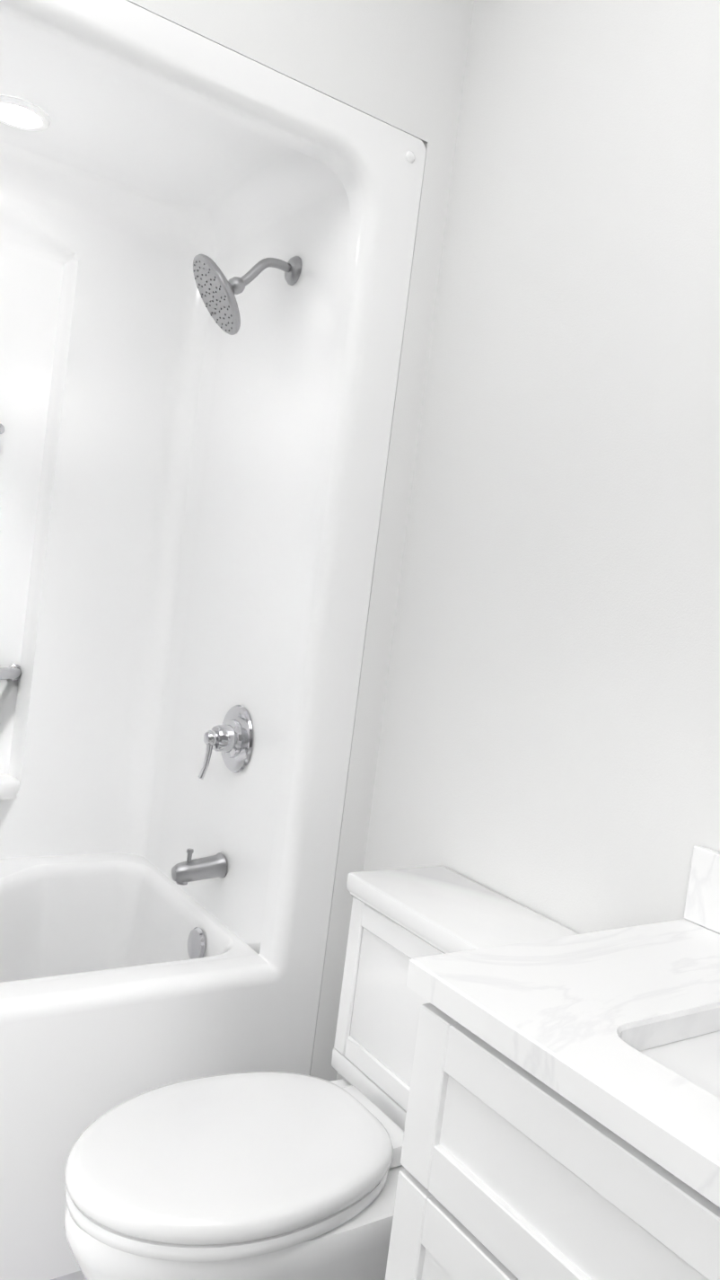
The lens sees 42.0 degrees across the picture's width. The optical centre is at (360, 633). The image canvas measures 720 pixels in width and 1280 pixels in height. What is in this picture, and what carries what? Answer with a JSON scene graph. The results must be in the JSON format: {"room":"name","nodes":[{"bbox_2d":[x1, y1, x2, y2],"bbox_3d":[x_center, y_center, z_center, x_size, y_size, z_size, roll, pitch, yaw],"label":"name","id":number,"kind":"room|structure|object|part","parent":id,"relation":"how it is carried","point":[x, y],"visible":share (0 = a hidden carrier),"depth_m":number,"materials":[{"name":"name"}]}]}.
{"room":"bathroom","nodes":[
{"label":"bathroom","id":0,"kind":"room"},
{"bbox_2d":[50,1270,84,1279],"bbox_3d":[-0.497,1.210,0.747,2.218,0.080,3.450,5,3,-34],"label":"floor","id":1,"kind":"structure","parent":0,"point":[77,1275],"depth_m":1.64,"materials":[{"name":"tile"}]},
{"bbox_2d":[0,0,425,1279],"bbox_3d":[-0.821,0.008,1.791,1.440,2.130,0.820,5,3,-34],"label":"shower","id":2,"kind":"object","parent":1,"relation":"on","point":[190,496],"visible":0.96,"depth_m":2.04,"materials":[{"name":"plastic"}]},
{"bbox_3d":[-0.971,0.085,2.142,0.412,0.039,0.087,5,3,-34],"label":"grab rail wallmounted","id":3,"kind":"part","parent":2,"relation":"part of","materials":[{"name":"silver metal"}]},
{"bbox_2d":[0,94,51,131],"bbox_3d":[-0.685,-1.038,1.873,0.128,0.009,0.128,5,3,-34],"label":"ceiling light","id":4,"kind":"object","parent":2,"relation":"in","point":[20,111],"depth_m":1.87,"materials":[{"name":"white paint"}]},
{"bbox_2d":[186,926,206,963],"bbox_3d":[-0.354,0.672,2.020,0.017,0.074,0.074,5,3,-34],"label":"overflow drain","id":5,"kind":"object","parent":2,"relation":"in","point":[197,940],"depth_m":2.01,"materials":[{"name":"silver metal"}]},
{"bbox_2d":[171,848,227,885],"bbox_3d":[-0.346,0.497,2.007,0.115,0.073,0.054,5,3,-34],"label":"tub spout","id":6,"kind":"object","parent":2,"relation":"attached to","point":[189,869],"visible":1,"depth_m":1.99,"materials":[{"name":"silver metal"}]},
{"bbox_2d":[198,705,253,779],"bbox_3d":[-0.302,0.230,2.003,0.091,0.158,0.146,5,3,-34],"label":"tub valve","id":7,"kind":"object","parent":2,"relation":"attached to","point":[231,738],"visible":1,"depth_m":1.99,"materials":[{"name":"silver metal"}]},
{"bbox_2d":[193,254,301,335],"bbox_3d":[-0.244,-0.711,1.937,0.218,0.193,0.165,5,3,-34],"label":"shower head","id":8,"kind":"object","parent":2,"relation":"attached to","point":[218,290],"visible":1,"depth_m":1.91},
{"bbox_2d":[63,865,578,1279],"bbox_3d":[-0.072,0.802,1.348,0.704,0.782,0.427,5,3,-34],"label":"toilet","id":9,"kind":"object","parent":1,"relation":"on","point":[260,1177],"visible":0.67,"depth_m":1.27,"materials":[{"name":"white ceramic"}]},
{"bbox_2d":[385,845,719,1279],"bbox_3d":[0.408,0.777,0.845,0.479,0.995,0.746,5,3,-34],"label":"bathroom vanity","id":10,"kind":"object","parent":1,"relation":"on","point":[563,1117],"visible":1,"depth_m":0.89,"materials":[{"name":"white paint"}]},
{"bbox_2d":[126,0,446,144],"bbox_3d":[-0.454,-1.313,1.437,1.443,0.608,0.100,5,3,-34],"label":"wall","id":11,"kind":"structure","parent":0,"point":[377,59],"depth_m":1.69,"materials":[{"name":"white paint"}]},
{"bbox_2d":[309,0,474,1081],"bbox_3d":[0.036,-0.197,1.905,0.066,2.740,0.100,5,3,-34],"label":"wall","id":12,"kind":"structure","parent":0,"point":[440,146],"depth_m":1.86,"materials":[{"name":"white paint"}]},
{"bbox_2d":[336,0,719,1079],"bbox_3d":[0.553,-0.104,1.276,0.100,2.740,3.450,5,3,-34],"label":"wall","id":13,"kind":"structure","parent":0,"point":[551,738],"depth_m":1.52,"materials":[{"name":"white paint"}]}
]}

